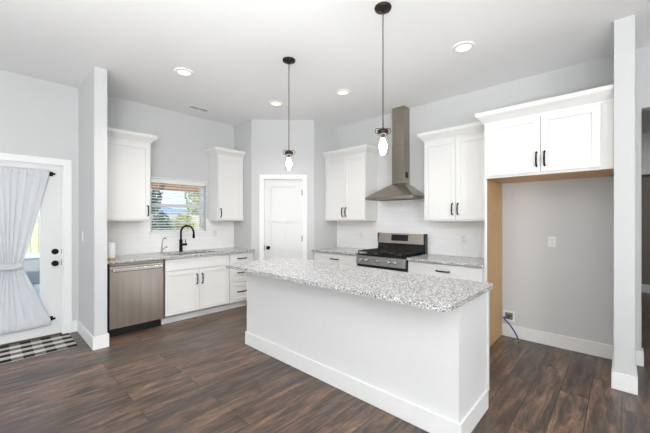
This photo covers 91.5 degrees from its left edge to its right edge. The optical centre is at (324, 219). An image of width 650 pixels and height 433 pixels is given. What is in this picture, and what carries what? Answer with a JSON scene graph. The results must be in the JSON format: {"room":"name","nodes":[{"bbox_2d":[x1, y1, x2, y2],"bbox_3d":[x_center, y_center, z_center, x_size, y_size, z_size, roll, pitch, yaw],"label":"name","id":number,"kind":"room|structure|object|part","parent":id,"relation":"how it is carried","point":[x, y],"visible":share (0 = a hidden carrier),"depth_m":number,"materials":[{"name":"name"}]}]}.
{"room":"kitchen","nodes":[
{"label":"kitchen","id":0,"kind":"room"},
{"bbox_2d":[79,66,106,336],"bbox_3d":[-2.749,-0.123,3.732,0.855,3.048,0.118,0,0,43],"label":"wall partition","id":1,"kind":"structure","parent":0,"point":[93,90],"depth_m":3.47,"materials":[{"name":"grey paint"}]},
{"bbox_2d":[77,320,108,350],"bbox_3d":[-2.737,1.331,3.721,0.855,0.140,0.150,0,0,43],"label":"baseboard","id":2,"kind":"structure","parent":1,"relation":"attached to","point":[99,342],"depth_m":3.46,"materials":[{"name":"white wood"}]},
{"bbox_2d":[0,70,233,320],"bbox_3d":[-3.966,-0.123,3.167,0.150,3.048,9.600,0,0,43],"label":"wall","id":3,"kind":"structure","parent":0,"point":[39,118],"depth_m":3.97,"materials":[{"name":"grey paint"}]},
{"bbox_2d":[0,153,71,346],"bbox_3d":[-3.559,0.334,3.557,0.212,2.135,1.109,0,0,43],"label":"door","id":4,"kind":"structure","parent":3,"relation":"in","point":[56,204],"depth_m":3.80,"materials":[{"name":"white wood"}]},
{"bbox_3d":[-3.545,0.321,3.547,0.059,1.696,0.600,0,0,43],"label":"glass molding","id":5,"kind":"part","parent":4,"relation":"part of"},
{"bbox_3d":[-3.236,0.529,3.797,0.068,0.068,0.068,0,0,43],"label":"knob","id":6,"kind":"part","parent":4,"relation":"part of","materials":[{"name":"black metal"}]},
{"bbox_3d":[-3.512,-0.544,3.516,0.049,0.052,0.792,0,0,43],"label":"curtain rod","id":7,"kind":"object","parent":4,"relation":"attached to","visible":0},
{"bbox_2d":[0,166,50,334],"bbox_3d":[-3.503,0.340,3.508,0.072,1.863,0.700,0,0,43],"label":"curtain","id":8,"kind":"object","parent":7,"relation":"hanging from","point":[22,190],"visible":1,"depth_m":3.56,"materials":[{"name":"white fabric"}]},
{"bbox_2d":[72,320,76,331],"bbox_3d":[-3.118,1.331,3.952,0.016,0.140,0.065,0,0,43],"label":"baseboard","id":9,"kind":"structure","parent":3,"relation":"attached to","point":[74,323],"depth_m":3.94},
{"bbox_2d":[107,127,157,221],"bbox_3d":[-2.645,-0.554,4.183,0.384,1.162,0.678,0,0,43],"label":"upper cabinet","id":10,"kind":"object","parent":3,"relation":"attached to","point":[128,152],"visible":0.72,"depth_m":4.09,"materials":[{"name":"white paint"}]},
{"bbox_3d":[-2.645,-1.073,4.183,0.384,0.125,0.678,0,0,43],"label":"crown molding","id":11,"kind":"part","parent":10,"relation":"part of","materials":[{"name":"white paint"}]},
{"bbox_2d":[107,219,233,255],"bbox_3d":[-2.311,0.239,4.819,0.008,0.496,2.063,0,0,43],"label":"tiled wall","id":12,"kind":"structure","parent":3,"relation":"attached to","point":[129,238],"depth_m":4.62,"materials":[{"name":"white tile"}]},
{"bbox_2d":[149,177,207,237],"bbox_3d":[-2.288,-0.180,4.929,0.180,0.882,0.876,0,0,43],"label":"window","id":13,"kind":"structure","parent":3,"relation":"in","point":[166,233],"depth_m":4.95,"materials":[{"name":"white plastic"}]},
{"bbox_2d":[150,178,204,231],"bbox_3d":[-2.275,-0.211,4.922,0.070,0.784,0.832,0,0,43],"label":"window blind","id":14,"kind":"object","parent":13,"relation":"attached to","point":[152,180],"visible":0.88,"depth_m":4.87,"materials":[{"name":"white plastic"}]},
{"bbox_3d":[-2.465,-0.189,4.686,0.002,0.720,0.003,0,0,43],"label":"ladder cord","id":15,"kind":"part","parent":14,"relation":"part of","materials":[{"name":"white fabric"}]},
{"bbox_3d":[-2.276,0.171,4.923,0.048,0.020,0.820,0,0,43],"label":"rail","id":16,"kind":"part","parent":14,"relation":"part of","materials":[{"name":"white plastic"}]},
{"bbox_3d":[-2.266,0.225,4.909,0.119,0.072,0.876,0,0,43],"label":"sill","id":17,"kind":"part","parent":13,"relation":"part of","materials":[{"name":"white wood"}]},
{"bbox_2d":[204,146,245,220],"bbox_3d":[-1.655,-0.554,5.240,0.384,1.162,0.542,0,0,43],"label":"upper cabinet","id":18,"kind":"object","parent":3,"relation":"attached to","point":[225,165],"visible":1,"depth_m":5.14,"materials":[{"name":"white paint"}]},
{"bbox_3d":[-1.655,-1.073,5.240,0.384,0.125,0.542,0,0,43],"label":"crown molding","id":19,"kind":"part","parent":18,"relation":"part of","materials":[{"name":"white paint"}]},
{"bbox_3d":[-1.544,-0.500,5.167,0.019,1.003,0.426,0,0,43],"label":"door","id":20,"kind":"part","parent":18,"relation":"part of","materials":[{"name":"white paint"}]},
{"bbox_2d":[234,120,250,248],"bbox_3d":[-1.371,-0.123,5.429,0.545,3.048,0.110,0,0,43],"label":"wall","id":21,"kind":"structure","parent":0,"point":[242,131],"depth_m":5.32,"materials":[{"name":"grey paint"}]},
{"bbox_2d":[251,119,313,260],"bbox_3d":[-0.696,-0.118,5.275,1.032,3.058,0.110,0,0,-2],"label":"wall","id":22,"kind":"structure","parent":0,"point":[270,138],"depth_m":5.22,"materials":[{"name":"grey paint"}]},
{"bbox_2d":[259,174,306,260],"bbox_3d":[-0.688,0.332,5.244,0.781,2.139,0.172,0,0,-2],"label":"door","id":23,"kind":"structure","parent":22,"relation":"in","point":[282,198],"depth_m":5.24,"materials":[{"name":"white wood"}]},
{"bbox_2d":[0,0,649,133],"bbox_3d":[0.972,-1.772,1.611,9.425,0.250,14.320,0,0,43],"label":"ceiling","id":24,"kind":"structure","parent":0,"point":[235,51],"depth_m":3.05,"materials":[{"name":"white paint"}]},
{"bbox_2d":[174,68,193,75],"bbox_3d":[-1.573,-1.641,3.529,0.200,0.012,0.200,0,0,43],"label":"recessed light","id":25,"kind":"object","parent":24,"relation":"in","point":[180,71],"visible":1,"depth_m":3.52,"materials":[{"name":"white plastic"}]},
{"bbox_2d":[187,105,210,112],"bbox_3d":[-1.872,-1.643,4.701,0.130,0.008,0.300,0,0,43],"label":"ceiling vent","id":26,"kind":"object","parent":24,"relation":"in","point":[190,106],"visible":1,"depth_m":4.69,"materials":[{"name":"white plastic"}]},
{"bbox_2d":[269,101,282,105],"bbox_3d":[-0.694,-1.641,4.483,0.200,0.012,0.200,0,0,43],"label":"recessed light","id":27,"kind":"object","parent":24,"relation":"in","point":[273,103],"visible":1,"depth_m":4.47,"materials":[{"name":"white plastic"}]},
{"bbox_2d":[283,57,294,166],"bbox_3d":[-0.372,-1.076,3.264,0.132,1.142,0.132,0,0,43],"label":"pendant light","id":28,"kind":"object","parent":24,"relation":"hanging from","point":[287,60],"visible":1,"depth_m":3.24,"materials":[{"name":"black metal"}]},
{"bbox_3d":[-0.372,-0.690,3.264,0.086,0.052,0.086,0,0,43],"label":"jar lid","id":29,"kind":"part","parent":28,"relation":"part of","materials":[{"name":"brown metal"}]},
{"bbox_3d":[-0.372,-0.586,3.264,0.060,0.097,0.060,0,0,43],"label":"bulb","id":30,"kind":"part","parent":28,"relation":"part of","materials":[{"name":"white glass"}]},
{"bbox_2d":[335,89,350,95],"bbox_3d":[0.232,-1.641,4.089,0.200,0.012,0.200,0,0,43],"label":"recessed light","id":31,"kind":"object","parent":24,"relation":"in","point":[342,92],"visible":1,"depth_m":4.08,"materials":[{"name":"white plastic"}]},
{"bbox_2d":[374,1,391,150],"bbox_3d":[0.450,-1.073,2.453,0.132,1.149,0.132,0,0,43],"label":"pendant light","id":32,"kind":"object","parent":24,"relation":"hanging from","point":[382,8],"visible":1,"depth_m":2.45,"materials":[{"name":"black metal"}]},
{"bbox_3d":[0.450,-0.683,2.453,0.086,0.052,0.086,0,0,43],"label":"jar lid","id":33,"kind":"part","parent":32,"relation":"part of","materials":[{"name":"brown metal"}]},
{"bbox_3d":[0.450,-1.153,2.453,0.008,0.919,0.008,0,0,43],"label":"cord","id":34,"kind":"part","parent":32,"relation":"part of","materials":[{"name":"metal"}]},
{"bbox_3d":[0.450,-0.579,2.453,0.060,0.097,0.060,0,0,43],"label":"bulb","id":35,"kind":"part","parent":32,"relation":"part of","materials":[{"name":"white glass"}]},
{"bbox_2d":[452,41,474,52],"bbox_3d":[1.321,-1.641,3.018,0.200,0.012,0.200,0,0,43],"label":"recessed light","id":36,"kind":"object","parent":24,"relation":"in","point":[464,46],"visible":1,"depth_m":3.00,"materials":[{"name":"white plastic"}]},
{"bbox_2d":[0,292,649,432],"bbox_3d":[0.972,1.451,1.611,9.425,0.100,14.320,0,0,43],"label":"floor","id":37,"kind":"structure","parent":0,"point":[199,374],"depth_m":2.56,"materials":[{"name":"brown wood"}]},
{"bbox_2d":[0,333,77,363],"bbox_3d":[-3.319,1.397,3.287,0.578,0.008,1.110,0,0,43],"label":"door mat","id":38,"kind":"object","parent":37,"relation":"on","point":[14,352],"visible":1,"depth_m":3.44,"materials":[{"name":"fabric"}]},
{"bbox_2d":[107,259,163,336],"bbox_3d":[-2.512,0.964,4.106,0.630,0.875,0.600,0,0,43],"label":"dishwasher","id":39,"kind":"object","parent":37,"relation":"on","point":[135,290],"visible":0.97,"depth_m":3.90,"materials":[{"name":"silver metal"}]},
{"bbox_3d":[-2.300,0.604,3.907,0.049,0.042,0.548,0,0,43],"label":"handle","id":40,"kind":"part","parent":39,"relation":"part of","materials":[{"name":"metal"}]},
{"bbox_2d":[161,254,228,324],"bbox_3d":[-1.991,0.960,4.681,0.660,0.882,0.934,0,0,43],"label":"base cabinet","id":41,"kind":"object","parent":37,"relation":"on","point":[196,286],"visible":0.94,"depth_m":4.44,"materials":[{"name":"white paint"}]},
{"bbox_2d":[107,247,254,263],"bbox_3d":[-2.074,0.502,4.597,0.639,0.030,2.062,0,0,43],"label":"countertop","id":42,"kind":"structure","parent":41,"relation":"on","point":[165,255],"depth_m":4.40,"materials":[{"name":"stone"}]},
{"bbox_2d":[107,243,115,260],"bbox_3d":[-2.562,0.384,3.791,0.092,0.206,0.092,0,0,43],"label":"canister","id":43,"kind":"object","parent":42,"relation":"on","point":[110,246],"visible":0.91,"depth_m":3.75,"materials":[{"name":"white ceramic"}]},
{"bbox_2d":[179,225,194,251],"bbox_3d":[-2.082,0.284,4.815,0.261,0.406,0.110,0,0,8],"label":"faucet","id":44,"kind":"object","parent":42,"relation":"on","point":[181,244],"visible":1,"depth_m":4.78,"materials":[{"name":"black metal"}]},
{"bbox_3d":[-2.081,0.199,4.782,0.243,0.236,0.027,0,0,11],"label":"spout","id":45,"kind":"part","parent":44,"relation":"part of","materials":[{"name":"black metal"}]},
{"bbox_2d":[173,252,208,254],"bbox_3d":[-1.981,0.615,4.665,0.406,0.193,0.716,0,0,43],"label":"sink","id":46,"kind":"object","parent":42,"relation":"in","point":[198,252],"visible":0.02,"depth_m":4.87,"materials":[{"name":"silver metal"}]},
{"bbox_3d":[-1.945,0.986,4.322,0.019,0.586,0.458,0,0,43],"label":"door","id":47,"kind":"part","parent":41,"relation":"part of","materials":[{"name":"white paint"}]},
{"bbox_3d":[-1.629,0.986,4.660,0.019,0.586,0.458,0,0,43],"label":"door","id":48,"kind":"part","parent":41,"relation":"part of","materials":[{"name":"white paint"}]},
{"bbox_2d":[226,252,252,309],"bbox_3d":[-1.520,0.960,5.184,0.660,0.882,0.443,0,0,43],"label":"base cabinet","id":49,"kind":"object","parent":37,"relation":"on","point":[237,279],"visible":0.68,"depth_m":4.96,"materials":[{"name":"white paint"}]},
{"bbox_3d":[-1.321,1.131,4.989,0.019,0.295,0.410,0,0,43],"label":"drawer","id":50,"kind":"part","parent":49,"relation":"part of","materials":[{"name":"white paint"}]},
{"bbox_3d":[-1.321,0.835,4.989,0.019,0.283,0.410,0,0,43],"label":"drawer","id":51,"kind":"part","parent":49,"relation":"part of","materials":[{"name":"white paint"}]},
{"bbox_3d":[-1.321,0.609,4.989,0.019,0.152,0.410,0,0,43],"label":"drawer","id":52,"kind":"part","parent":49,"relation":"part of","materials":[{"name":"white paint"}]},
{"bbox_2d":[314,251,356,265],"bbox_3d":[0.331,0.960,5.100,0.926,0.882,0.660,0,0,43],"label":"base cabinet","id":53,"kind":"object","parent":37,"relation":"on","point":[346,259],"visible":0.19,"depth_m":4.85,"materials":[{"name":"white paint"}]},
{"bbox_2d":[311,247,364,254],"bbox_3d":[0.332,0.502,5.104,0.922,0.030,0.639,0,0,43],"label":"countertop","id":54,"kind":"structure","parent":53,"relation":"on","point":[339,250],"depth_m":5.00,"materials":[{"name":"stone"}]},
{"bbox_2d":[245,272,488,432],"bbox_3d":[0.188,0.959,2.989,2.374,0.884,0.652,0,0,43],"label":"kitchen island","id":55,"kind":"object","parent":37,"relation":"on","point":[428,369],"visible":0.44,"depth_m":2.35,"materials":[{"name":"white paint"}]},
{"bbox_2d":[225,258,493,311],"bbox_3d":[0.101,0.500,2.897,2.417,0.032,0.897,0,0,43],"label":"island countertop","id":56,"kind":"structure","parent":55,"relation":"on","point":[437,293],"depth_m":2.43,"materials":[{"name":"stone"}]},
{"bbox_3d":[0.157,1.331,2.956,2.374,0.140,0.561,0,0,43],"label":"baseboard","id":57,"kind":"part","parent":55,"relation":"part of","materials":[{"name":"white wood"}]},
{"bbox_2d":[356,232,427,271],"bbox_3d":[0.926,0.803,4.481,0.782,1.195,0.713,0,0,43],"label":"range","id":58,"kind":"object","parent":37,"relation":"on","point":[393,249],"visible":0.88,"depth_m":4.46,"materials":[{"name":"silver metal"}]},
{"bbox_3d":[0.743,0.567,4.286,0.782,0.118,0.048,0,0,43],"label":"control panel","id":59,"kind":"part","parent":58,"relation":"part of","materials":[{"name":"silver metal"}]},
{"bbox_2d":[356,252,424,258],"bbox_3d":[0.939,0.494,4.495,0.782,0.023,0.615,0,0,43],"label":"cooktop","id":60,"kind":"object","parent":58,"relation":"in","point":[374,255],"depth_m":4.33,"materials":[{"name":"black metal"}]},
{"bbox_2d":[408,260,483,281],"bbox_3d":[1.579,0.960,3.931,0.914,0.882,0.660,0,0,43],"label":"base cabinet","id":61,"kind":"object","parent":37,"relation":"on","point":[427,268],"visible":0.2,"depth_m":3.67,"materials":[{"name":"white paint"}]},
{"bbox_2d":[406,254,483,267],"bbox_3d":[1.582,0.502,3.933,0.912,0.030,0.639,0,0,43],"label":"countertop","id":62,"kind":"structure","parent":61,"relation":"on","point":[432,258],"depth_m":3.85,"materials":[{"name":"stone"}]},
{"bbox_2d":[484,179,501,346],"bbox_3d":[1.937,0.485,3.624,0.024,1.831,0.621,0,0,43],"label":"panel","id":63,"kind":"object","parent":37,"relation":"on","point":[492,190],"visible":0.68,"depth_m":3.58,"materials":[{"name":"brown wood"}]},
{"bbox_2d":[314,120,336,248],"bbox_3d":[-0.020,-0.123,5.486,0.110,3.048,0.580,0,0,43],"label":"wall","id":64,"kind":"structure","parent":0,"point":[325,135],"depth_m":5.36,"materials":[{"name":"grey paint"}]},
{"bbox_2d":[337,45,649,350],"bbox_3d":[2.681,-0.118,3.436,9.185,3.058,0.120,0,0,43],"label":"wall","id":65,"kind":"structure","parent":0,"point":[567,288],"depth_m":3.50,"materials":[{"name":"grey paint"}]},
{"bbox_2d":[322,144,380,220],"bbox_3d":[0.422,-0.554,5.202,0.917,1.162,0.384,0,0,43],"label":"upper cabinet","id":66,"kind":"object","parent":65,"relation":"attached to","point":[350,172],"visible":1,"depth_m":5.04,"materials":[{"name":"white paint"}]},
{"bbox_3d":[0.175,-0.500,5.254,0.394,1.003,0.019,0,0,43],"label":"door","id":67,"kind":"part","parent":66,"relation":"part of","materials":[{"name":"white paint"}]},
{"bbox_3d":[0.422,-1.073,5.202,0.917,0.125,0.384,0,0,43],"label":"crown molding","id":68,"kind":"part","parent":66,"relation":"part of","materials":[{"name":"white paint"}]},
{"bbox_3d":[0.467,-0.500,4.981,0.397,1.003,0.019,0,0,43],"label":"door","id":69,"kind":"part","parent":66,"relation":"part of","materials":[{"name":"white paint"}]},
{"bbox_2d":[365,106,423,200],"bbox_3d":[1.029,-0.968,4.590,0.768,1.357,0.451,0,0,43],"label":"range hood","id":70,"kind":"object","parent":65,"relation":"attached to","point":[400,188],"visible":0.93,"depth_m":4.61,"materials":[{"name":"silver metal"}]},
{"bbox_2d":[337,199,483,257],"bbox_3d":[1.178,0.084,4.756,2.632,0.806,0.008,0,0,43],"label":"tiled wall","id":71,"kind":"structure","parent":65,"relation":"attached to","point":[399,216],"depth_m":4.64,"materials":[{"name":"white tile"}]},
{"bbox_2d":[461,235,466,243],"bbox_3d":[1.817,0.257,4.146,0.072,0.116,0.009,0,0,43],"label":"wall outlet","id":72,"kind":"object","parent":71,"relation":"attached to","point":[463,237],"visible":1,"depth_m":4.14,"materials":[{"name":"white plastic"}]},
{"bbox_2d":[417,121,484,221],"bbox_3d":[1.678,-0.554,4.025,0.900,1.162,0.384,0,0,43],"label":"upper cabinet","id":73,"kind":"object","parent":65,"relation":"attached to","point":[454,157],"visible":0.83,"depth_m":3.90,"materials":[{"name":"white paint"}]},
{"bbox_3d":[1.464,-0.500,4.047,0.402,1.003,0.019,0,0,43],"label":"door","id":74,"kind":"part","parent":73,"relation":"part of","materials":[{"name":"white paint"}]},
{"bbox_3d":[1.678,-1.073,4.025,0.900,0.125,0.384,0,0,43],"label":"crown molding","id":75,"kind":"part","parent":73,"relation":"part of","materials":[{"name":"white paint"}]},
{"bbox_3d":[1.762,-0.500,3.768,0.406,1.003,0.019,0,0,43],"label":"door","id":76,"kind":"part","parent":73,"relation":"part of","materials":[{"name":"white paint"}]},
{"bbox_2d":[503,310,514,321],"bbox_3d":[2.195,1.156,3.784,0.124,0.124,0.036,0,0,43],"label":"water supply box","id":77,"kind":"object","parent":65,"relation":"attached to","point":[510,314],"visible":0.97,"depth_m":3.78,"materials":[{"name":"white plastic"}]},
{"bbox_3d":[2.207,1.156,3.796,0.086,0.086,0.002,0,0,43],"label":"plate","id":78,"kind":"part","parent":77,"relation":"part of","materials":[{"name":"grey plastic"}]},
{"bbox_2d":[503,316,519,342],"bbox_3d":[2.149,1.276,3.671,0.088,0.246,0.212,0,0,-8],"label":"hose","id":79,"kind":"object","parent":77,"relation":"attached to","point":[504,317],"visible":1,"depth_m":3.63,"materials":[{"name":"blue plastic"}]},
{"bbox_2d":[475,84,613,183],"bbox_3d":[2.252,-0.784,3.278,1.101,0.702,0.689,0,0,43],"label":"upper cabinet","id":80,"kind":"object","parent":65,"relation":"attached to","point":[567,136],"visible":0.98,"depth_m":3.00,"materials":[{"name":"white paint"}]},
{"bbox_3d":[1.909,-0.731,3.212,0.466,0.543,0.019,0,0,43],"label":"door","id":81,"kind":"part","parent":80,"relation":"part of","materials":[{"name":"white paint"}]},
{"bbox_3d":[2.037,-0.584,3.052,0.017,0.152,0.042,0,0,43],"label":"handle","id":82,"kind":"part","parent":80,"relation":"part of","materials":[{"name":"black metal"}]},
{"bbox_3d":[2.084,-0.584,3.007,0.017,0.152,0.042,0,0,43],"label":"handle","id":83,"kind":"part","parent":80,"relation":"part of","materials":[{"name":"black metal"}]},
{"bbox_3d":[2.252,-1.073,3.278,1.101,0.125,0.689,0,0,43],"label":"crown molding","id":84,"kind":"part","parent":80,"relation":"part of","materials":[{"name":"white paint"}]},
{"bbox_3d":[2.241,-0.731,2.902,0.433,0.543,0.019,0,0,43],"label":"door","id":85,"kind":"part","parent":80,"relation":"part of","materials":[{"name":"white paint"}]},
{"bbox_2d":[548,236,555,246],"bbox_3d":[2.514,0.246,3.504,0.072,0.116,0.009,0,0,43],"label":"wall outlet","id":86,"kind":"object","parent":65,"relation":"attached to","point":[551,239],"visible":1,"depth_m":3.50,"materials":[{"name":"white plastic"}]},
{"bbox_2d":[502,323,612,359],"bbox_3d":[2.513,1.331,3.499,0.995,0.140,0.016,0,0,43],"label":"baseboard","id":87,"kind":"structure","parent":65,"relation":"attached to","point":[602,350],"depth_m":3.44,"materials":[{"name":"white wood"}]},
{"bbox_2d":[635,348,643,366],"bbox_3d":[3.054,1.331,3.075,0.060,0.140,0.136,0,0,43],"label":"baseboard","id":88,"kind":"structure","parent":65,"relation":"attached to","point":[639,354],"depth_m":3.03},
{"bbox_2d":[614,14,634,376],"bbox_3d":[2.691,-0.123,2.847,0.125,3.048,0.725,0,0,43],"label":"wall pillar","id":89,"kind":"structure","parent":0,"point":[624,28],"depth_m":2.58,"materials":[{"name":"grey paint"}]},
{"bbox_2d":[611,346,637,394],"bbox_3d":[2.680,1.331,2.835,0.157,0.140,0.725,0,0,43],"label":"baseboard","id":90,"kind":"structure","parent":89,"relation":"attached to","point":[619,381],"depth_m":2.58,"materials":[{"name":"white wood"}]},
{"bbox_2d":[641,175,649,284],"bbox_3d":[6.650,-0.123,5.636,6.400,3.048,0.120,0,0,43],"label":"wall","id":91,"kind":"structure","parent":0,"point":[645,179],"depth_m":6.05,"materials":[{"name":"beige paint"}]},
{"bbox_2d":[641,133,649,174],"bbox_3d":[6.619,-1.248,5.515,6.280,0.798,0.100,0,0,43],"label":"trim","id":92,"kind":"structure","parent":91,"relation":"attached to","point":[645,137],"depth_m":6.04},
{"bbox_2d":[641,284,649,292],"bbox_3d":[6.648,1.321,5.546,6.280,0.160,0.016,0,0,43],"label":"baseboard","id":93,"kind":"structure","parent":91,"relation":"attached to","point":[645,288],"depth_m":6.04,"materials":[{"name":"wood"}]},
{"label":"outside","id":94,"kind":"structure","parent":0,"visible":0},
{"bbox_2d":[30,233,38,252],"bbox_3d":[-18.642,1.646,27.740,54.860,0.210,105.000,0,0,43],"label":"ground","id":95,"kind":"structure","parent":94,"point":[38,233],"depth_m":19.46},
{"bbox_2d":[32,283,39,297],"bbox_3d":[-4.889,1.521,6.293,5.460,0.040,10.500,0,0,43],"label":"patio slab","id":96,"kind":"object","parent":95,"relation":"on","point":[36,286],"depth_m":6.88,"materials":[{"name":"concrete"}]},
{"bbox_2d":[23,253,39,283],"bbox_3d":[-7.041,1.171,7.623,0.860,0.660,2.260,0,0,43],"label":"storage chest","id":97,"kind":"object","parent":96,"relation":"on","point":[31,263],"visible":0.2,"depth_m":7.34,"materials":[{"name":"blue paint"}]},
{"bbox_3d":[-7.041,0.871,7.623,0.860,0.060,2.260,0,0,43],"label":"lid","id":98,"kind":"part","parent":97,"relation":"part of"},
{"bbox_2d":[151,183,198,191],"bbox_3d":[-3.074,0.151,6.182,2.660,2.700,2.820,0,0,43],"label":"pergola","id":99,"kind":"object","parent":96,"relation":"on","point":[155,185],"visible":0.02,"depth_m":7.25,"materials":[{"name":"brown wood"}]},
{"bbox_2d":[26,214,198,252],"bbox_3d":[-7.659,0.655,10.874,0.072,1.692,23.400,0,0,43],"label":"fence","id":100,"kind":"object","parent":95,"relation":"on","point":[34,238],"visible":0.02,"depth_m":9.64,"materials":[{"name":"beige wood"}]},
{"bbox_2d":[151,190,163,213],"bbox_3d":[-8.072,-0.652,14.065,1.676,4.396,1.639,0,0,43],"label":"tree","id":101,"kind":"object","parent":95,"relation":"on","point":[152,194],"visible":0.09,"depth_m":14.00,"materials":[{"name":"green plant"}]},
{"bbox_2d":[151,210,173,229],"bbox_3d":[-5.844,0.606,11.267,0.906,1.893,0.880,0,0,43],"label":"tree","id":102,"kind":"object","parent":95,"relation":"on","point":[161,210],"visible":0.24,"depth_m":11.22,"materials":[{"name":"green plant"}]},
{"bbox_2d":[172,213,196,229],"bbox_3d":[-5.382,0.630,12.103,0.905,1.844,0.930,0,0,43],"label":"tree","id":103,"kind":"object","parent":95,"relation":"on","point":[180,215],"visible":0.23,"depth_m":11.98,"materials":[{"name":"green plant"}]},
{"bbox_2d":[183,192,198,214],"bbox_3d":[-6.123,-0.647,16.551,2.371,4.386,2.407,0,0,43],"label":"tree","id":104,"kind":"object","parent":95,"relation":"on","point":[197,194],"visible":0.11,"depth_m":15.93,"materials":[{"name":"green plant"}]},
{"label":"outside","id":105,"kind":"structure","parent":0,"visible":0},
{"bbox_2d":[38,207,198,232],"bbox_3d":[-18.807,1.701,55.985,18.000,8.339,60.000,0,0,43],"label":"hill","id":106,"kind":"structure","parent":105,"point":[153,207],"depth_m":45.30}
]}

